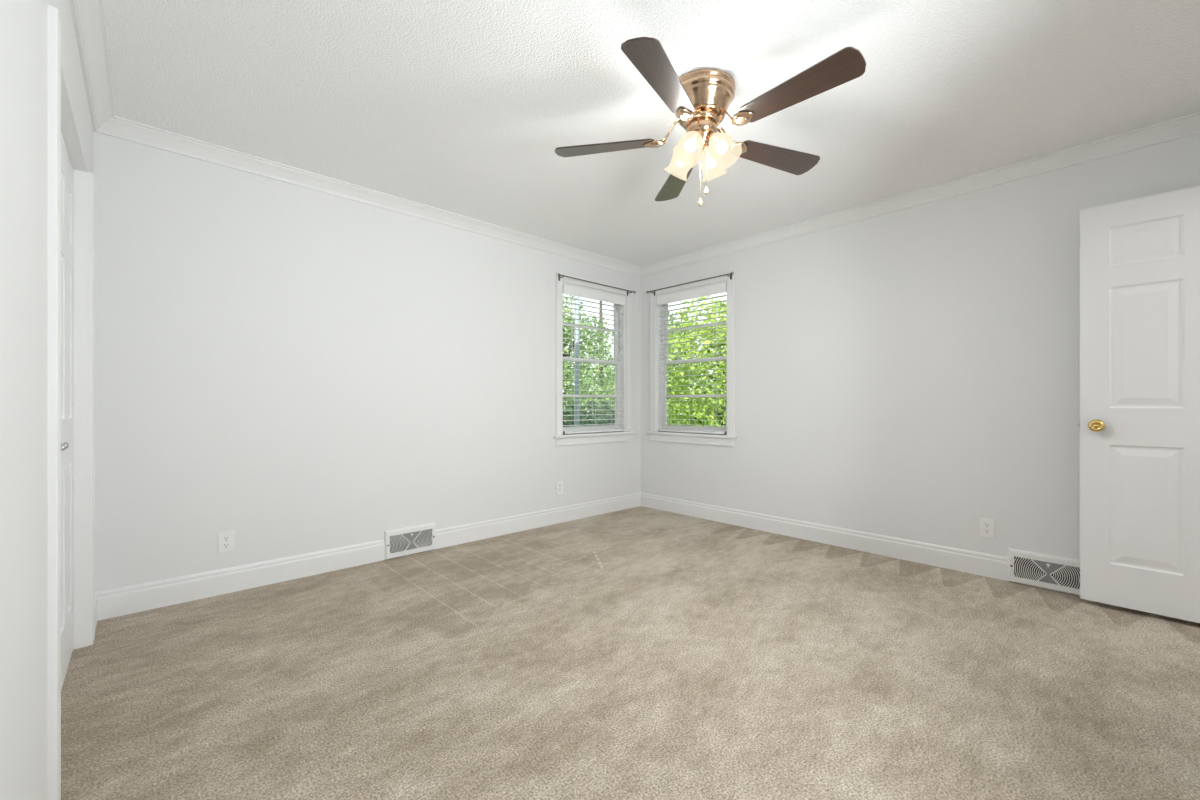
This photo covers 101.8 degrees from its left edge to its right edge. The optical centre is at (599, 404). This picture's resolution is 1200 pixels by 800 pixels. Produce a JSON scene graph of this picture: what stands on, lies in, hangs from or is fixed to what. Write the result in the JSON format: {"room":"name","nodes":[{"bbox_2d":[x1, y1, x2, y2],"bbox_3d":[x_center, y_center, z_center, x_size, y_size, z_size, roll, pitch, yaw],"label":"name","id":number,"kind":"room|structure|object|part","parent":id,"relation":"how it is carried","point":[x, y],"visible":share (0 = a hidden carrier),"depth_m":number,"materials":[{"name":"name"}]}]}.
{"room":"empty bedroom","nodes":[
{"label":"empty bedroom","id":0,"kind":"room"},
{"bbox_2d":[0,0,92,799],"bbox_3d":[-1.057,-0.173,0.768,0.140,2.440,4.226,0,0,-43],"label":"wall","id":1,"kind":"structure","parent":0,"point":[23,23],"depth_m":0.99,"materials":[{"name":"white paint"}]},
{"bbox_2d":[61,132,73,689],"bbox_3d":[-2.058,0.024,1.875,0.057,2.030,0.560,0,0,-43],"label":"door","id":2,"kind":"structure","parent":1,"relation":"in","point":[67,174],"depth_m":1.93,"materials":[{"name":"white paint"}]},
{"bbox_2d":[48,5,94,799],"bbox_3d":[-1.878,0.018,1.658,0.158,2.057,1.281,0,0,-43],"label":"door frame","id":3,"kind":"structure","parent":1,"relation":"attached to","point":[54,24],"depth_m":1.74,"materials":[{"name":"white paint"}]},
{"bbox_2d":[69,0,114,130],"bbox_3d":[-1.026,-1.356,0.893,0.076,0.074,4.086,0,0,-43],"label":"trim","id":4,"kind":"structure","parent":1,"relation":"attached to","point":[88,16],"depth_m":1.90,"materials":[{"name":"white paint"}]},
{"bbox_2d":[95,594,96,629],"bbox_3d":[-2.355,0.978,2.268,0.014,0.137,0.262,0,0,-43],"label":"baseboard","id":5,"kind":"structure","parent":1,"relation":"attached to","point":[95,594],"depth_m":2.31,"materials":[{"name":"white paint"}]},
{"bbox_2d":[93,131,639,591],"bbox_3d":[-1.064,-0.173,3.751,4.207,2.440,0.140,0,0,-43],"label":"wall","id":6,"kind":"structure","parent":0,"point":[291,369],"depth_m":2.96,"materials":[{"name":"white paint"}]},
{"bbox_2d":[218,530,233,553],"bbox_3d":[-2.073,0.764,2.705,0.072,0.117,0.008,0,0,-43],"label":"wall outlet","id":7,"kind":"object","parent":6,"relation":"attached to","point":[225,539],"visible":1,"depth_m":2.70,"materials":[{"name":"white plastic"}]},
{"bbox_2d":[95,492,639,620],"bbox_3d":[-1.011,0.978,3.695,3.927,0.137,0.014,0,0,-43],"label":"baseboard","id":8,"kind":"structure","parent":6,"relation":"attached to","point":[121,601],"depth_m":2.93,"materials":[{"name":"white paint"}]},
{"bbox_2d":[94,116,640,275],"bbox_3d":[-0.990,-1.356,3.673,3.927,0.074,0.076,0,0,-43],"label":"trim","id":9,"kind":"structure","parent":6,"relation":"attached to","point":[118,127],"depth_m":3.02,"materials":[{"name":"white paint"}]},
{"bbox_2d":[384,522,435,559],"bbox_3d":[-1.313,0.949,3.395,0.354,0.191,0.038,0,0,-43],"label":"air vent","id":10,"kind":"object","parent":6,"relation":"in","point":[399,542],"visible":1,"depth_m":3.38,"materials":[{"name":"white metal"}]},
{"bbox_3d":[-1.324,0.949,3.407,0.346,0.179,0.004,0,0,-43],"label":"plate","id":11,"kind":"part","parent":10,"relation":"part of","materials":[{"name":"grey metal"}]},
{"bbox_3d":[-1.314,0.950,3.396,0.144,0.118,0.004,0,0,-43],"label":"panel","id":12,"kind":"part","parent":10,"relation":"part of","materials":[{"name":"grey metal"}]},
{"bbox_2d":[556,481,562,494],"bbox_3d":[-0.355,0.739,4.313,0.072,0.117,0.008,0,0,-43],"label":"wall outlet","id":13,"kind":"object","parent":6,"relation":"attached to","point":[559,485],"visible":1,"depth_m":4.31,"materials":[{"name":"white plastic"}]},
{"bbox_2d":[553,272,634,445],"bbox_3d":[-0.086,-0.395,4.658,1.006,1.522,0.212,0,0,-43],"label":"window","id":14,"kind":"structure","parent":6,"relation":"in","point":[624,379],"depth_m":4.78,"materials":[{"name":"white paint"}]},
{"bbox_3d":[-0.116,-0.735,4.690,0.790,0.676,0.026,0,0,-43],"label":"sash","id":15,"kind":"part","parent":14,"relation":"part of","materials":[{"name":"white plastic"}]},
{"bbox_3d":[-0.095,-0.082,4.668,0.790,0.702,0.028,0,0,-43],"label":"sash","id":16,"kind":"part","parent":14,"relation":"part of","materials":[{"name":"white plastic"}]},
{"bbox_2d":[563,284,624,433],"bbox_3d":[-0.052,-0.402,4.622,0.784,1.336,0.067,0,0,-43],"label":"window blind","id":17,"kind":"object","parent":14,"relation":"attached to","point":[567,289],"visible":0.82,"depth_m":4.60,"materials":[{"name":"white plastic"}]},
{"bbox_3d":[-0.058,0.258,4.628,0.768,0.016,0.045,0,0,-43],"label":"rail","id":18,"kind":"part","parent":17,"relation":"part of","materials":[{"name":"white plastic"}]},
{"bbox_3d":[-0.057,0.284,4.627,1.006,0.024,0.127,0,0,-43],"label":"sill","id":19,"kind":"part","parent":14,"relation":"part of","materials":[{"name":"white paint"}]},
{"bbox_2d":[558,273,635,295],"bbox_3d":[-0.019,-1.113,4.564,0.990,0.053,0.068,0,0,-43],"label":"curtain rod","id":20,"kind":"object","parent":14,"relation":"attached to","point":[559,275],"visible":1,"depth_m":4.49,"materials":[{"name":"brown metal"}]},
{"bbox_2d":[61,506,1199,799],"bbox_3d":[0.380,1.107,2.209,4.207,0.120,4.366,0,0,-43],"label":"floor","id":21,"kind":"structure","parent":0,"point":[640,652],"depth_m":1.81,"materials":[{"name":"beige carpet"}]},
{"bbox_2d":[103,0,1199,265],"bbox_3d":[0.380,-1.453,2.209,4.207,0.120,4.366,0,0,-43],"label":"ceiling","id":22,"kind":"structure","parent":0,"point":[461,107],"depth_m":2.17,"materials":[{"name":"white paint"}]},
{"bbox_2d":[555,37,865,206],"bbox_3d":[0.485,-1.135,2.123,1.313,0.517,1.258,0,0,-43],"label":"ceiling fan","id":23,"kind":"object","parent":22,"relation":"hanging from","point":[700,100],"visible":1,"depth_m":2.05,"materials":[{"name":"brown wood"}]},
{"bbox_3d":[0.021,-1.185,2.253,0.466,0.007,0.142,0,12,12],"label":"blade","id":24,"kind":"part","parent":23,"relation":"part of","materials":[{"name":"brown wood"}]},
{"bbox_3d":[0.231,-1.185,1.783,0.142,0.007,0.466,14,7,29],"label":"blade","id":25,"kind":"part","parent":23,"relation":"part of","materials":[{"name":"brown wood"}]},
{"bbox_3d":[0.403,-1.185,2.598,0.142,0.007,0.466,-12,1,-6],"label":"blade","id":26,"kind":"part","parent":23,"relation":"part of","materials":[{"name":"brown wood"}]},
{"bbox_3d":[0.360,-1.098,2.231,0.126,0.155,0.143,0,0,-43],"label":"lamp shade","id":27,"kind":"part","parent":23,"relation":"part of","materials":[{"name":"white glass"}]},
{"bbox_3d":[0.381,-1.098,2.074,0.143,0.155,0.126,0,0,-43],"label":"lamp shade","id":28,"kind":"part","parent":23,"relation":"part of","materials":[{"name":"white glass"}]},
{"bbox_3d":[0.395,-1.124,2.094,0.067,0.080,0.054,0,0,-43],"label":"bulb","id":29,"kind":"part","parent":23,"relation":"part of","materials":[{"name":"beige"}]},
{"bbox_3d":[0.446,-1.027,2.160,0.006,0.237,0.003,0,0,-34],"label":"pull chain","id":30,"kind":"part","parent":23,"relation":"part of","materials":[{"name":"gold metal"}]},
{"bbox_3d":[0.468,-1.057,2.174,0.021,0.177,0.003,0,0,-32],"label":"pull chain","id":31,"kind":"part","parent":23,"relation":"part of","materials":[{"name":"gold metal"}]},
{"bbox_3d":[0.518,-1.098,2.252,0.143,0.155,0.126,0,0,-43],"label":"lamp shade","id":32,"kind":"part","parent":23,"relation":"part of","materials":[{"name":"white glass"}]},
{"bbox_3d":[0.539,-1.098,2.094,0.126,0.155,0.143,0,0,-43],"label":"lamp shade","id":33,"kind":"part","parent":23,"relation":"part of","materials":[{"name":"white glass"}]},
{"bbox_3d":[0.849,-1.185,2.341,0.466,0.007,0.142,0,-12,-24],"label":"blade","id":34,"kind":"part","parent":23,"relation":"part of","materials":[{"name":"brown wood"}]},
{"bbox_3d":[0.743,-1.185,1.838,0.142,0.007,0.466,16,-11,-41],"label":"blade","id":35,"kind":"part","parent":23,"relation":"part of","materials":[{"name":"brown wood"}]},
{"bbox_2d":[640,133,1199,559],"bbox_3d":[1.913,-0.173,3.547,0.140,2.440,4.226,0,0,-43],"label":"wall","id":36,"kind":"structure","parent":0,"point":[912,373],"depth_m":3.22,"materials":[{"name":"white paint"}]},
{"bbox_2d":[647,271,736,446],"bbox_3d":[0.892,-0.395,4.629,0.212,1.522,1.006,0,0,-43],"label":"window","id":37,"kind":"structure","parent":36,"relation":"in","point":[658,408],"depth_m":4.67,"materials":[{"name":"white paint"}]},
{"bbox_2d":[646,272,733,295],"bbox_3d":[0.819,-1.113,4.539,0.068,0.053,0.990,0,0,-43],"label":"curtain rod","id":38,"kind":"object","parent":37,"relation":"attached to","point":[731,274],"visible":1,"depth_m":4.46,"materials":[{"name":"brown metal"}]},
{"bbox_2d":[657,283,726,433],"bbox_3d":[0.856,-0.402,4.595,0.067,1.336,0.784,0,0,-43],"label":"window blind","id":39,"kind":"object","parent":37,"relation":"attached to","point":[719,288],"visible":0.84,"depth_m":4.55,"materials":[{"name":"white plastic"}]},
{"bbox_3d":[0.862,0.258,4.600,0.045,0.016,0.768,0,0,-43],"label":"rail","id":40,"kind":"part","parent":39,"relation":"part of","materials":[{"name":"white plastic"}]},
{"bbox_3d":[1.039,-0.379,4.410,0.052,1.262,0.002,0,0,-43],"label":"ladder cord","id":41,"kind":"part","parent":39,"relation":"part of","materials":[{"name":"white fabric"}]},
{"bbox_3d":[0.861,0.284,4.599,0.127,0.024,1.006,0,0,-43],"label":"sill","id":42,"kind":"part","parent":37,"relation":"part of","materials":[{"name":"white paint"}]},
{"bbox_3d":[0.901,-0.082,4.638,0.028,0.702,0.790,0,0,-43],"label":"sash","id":43,"kind":"part","parent":37,"relation":"part of","materials":[{"name":"white plastic"}]},
{"bbox_3d":[0.923,-0.735,4.658,0.026,0.676,0.790,0,0,-43],"label":"sash","id":44,"kind":"part","parent":37,"relation":"part of","materials":[{"name":"white plastic"}]},
{"bbox_2d":[640,492,1007,580],"bbox_3d":[1.808,0.978,3.545,0.014,0.137,4.086,0,0,-43],"label":"baseboard","id":45,"kind":"structure","parent":36,"relation":"attached to","point":[977,563],"depth_m":3.54,"materials":[{"name":"white paint"}]},
{"bbox_2d":[640,112,1199,276],"bbox_3d":[1.786,-1.356,3.524,0.076,0.074,4.086,0,0,-43],"label":"trim","id":46,"kind":"structure","parent":36,"relation":"attached to","point":[1188,125],"depth_m":3.00,"materials":[{"name":"white paint"}]},
{"bbox_2d":[980,518,994,538],"bbox_3d":[2.354,0.753,2.966,0.008,0.117,0.072,0,0,-43],"label":"wall outlet","id":47,"kind":"object","parent":36,"relation":"attached to","point":[987,526],"visible":1,"depth_m":2.96,"materials":[{"name":"white plastic"}]},
{"bbox_2d":[1008,548,1079,595],"bbox_3d":[2.532,0.949,2.754,0.038,0.191,0.354,0,0,-43],"label":"air vent","id":48,"kind":"object","parent":36,"relation":"in","point":[1061,574],"visible":0.96,"depth_m":2.76,"materials":[{"name":"white metal"}]},
{"bbox_3d":[2.543,0.949,2.765,0.004,0.179,0.346,0,0,-43],"label":"plate","id":49,"kind":"part","parent":48,"relation":"part of","materials":[{"name":"grey metal"}]},
{"bbox_3d":[2.532,0.950,2.755,0.004,0.118,0.144,0,0,-43],"label":"panel","id":50,"kind":"part","parent":48,"relation":"part of","materials":[{"name":"grey metal"}]},
{"bbox_3d":[1.824,-0.173,0.666,3.927,2.440,0.140,0,0,-43],"label":"wall","id":51,"kind":"structure","parent":0,"visible":0},
{"bbox_2d":[1077,186,1199,622],"bbox_3d":[2.817,0.000,2.284,0.162,2.043,0.833,0,0,-43],"label":"door","id":52,"kind":"structure","parent":51,"relation":"in","point":[1139,424],"depth_m":2.41,"materials":[{"name":"white paint"}]},
{"bbox_3d":[2.543,0.110,2.499,0.056,0.062,0.062,0,0,-43],"label":"knob","id":53,"kind":"part","parent":52,"relation":"part of","materials":[{"name":"gold metal"}]},
{"label":"outside","id":54,"kind":"structure","parent":0,"visible":0},
{"bbox_3d":[6.048,1.697,33.052,66.000,0.200,80.000,0,0,-43],"label":"ground","id":55,"kind":"structure","parent":54,"visible":0},
{"bbox_2d":[574,296,579,424],"bbox_3d":[-0.255,-0.213,5.394,0.100,3.620,0.100,0,0,-43],"label":"pole","id":56,"kind":"object","parent":55,"relation":"on","point":[577,366],"visible":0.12,"depth_m":5.37,"materials":[{"name":"grey"}]},
{"bbox_2d":[563,294,612,426],"bbox_3d":[-0.776,-0.259,8.787,2.264,3.817,2.199,0,0,-43],"label":"tree","id":57,"kind":"object","parent":55,"relation":"on","point":[567,366],"visible":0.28,"depth_m":8.57,"materials":[{"name":"green plant"}]},
{"bbox_2d":[563,398,614,426],"bbox_3d":[-0.015,0.760,6.903,2.066,1.774,1.082,0,0,-4],"label":"shrub","id":58,"kind":"object","parent":55,"relation":"on","point":[592,403],"visible":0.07,"depth_m":6.81,"materials":[{"name":"green plant"}]},
{"bbox_2d":[563,301,614,423],"bbox_3d":[-0.160,-1.176,17.388,4.700,5.657,4.692,0,0,-15],"label":"tree","id":59,"kind":"object","parent":55,"relation":"on","point":[596,368],"visible":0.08,"depth_m":17.02,"materials":[{"name":"green plant"}]},
{"bbox_2d":[592,312,721,425],"bbox_3d":[1.307,-0.677,12.492,3.638,4.654,3.486,0,0,-43],"label":"tree","id":60,"kind":"object","parent":55,"relation":"on","point":[608,391],"visible":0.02,"depth_m":12.09,"materials":[{"name":"green plant"}]},
{"bbox_2d":[667,295,726,426],"bbox_3d":[1.927,-0.097,8.392,2.218,3.500,2.365,0,0,-43],"label":"tree","id":61,"kind":"object","parent":55,"relation":"on","point":[696,412],"visible":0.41,"depth_m":8.10,"materials":[{"name":"green plant"}]}
]}

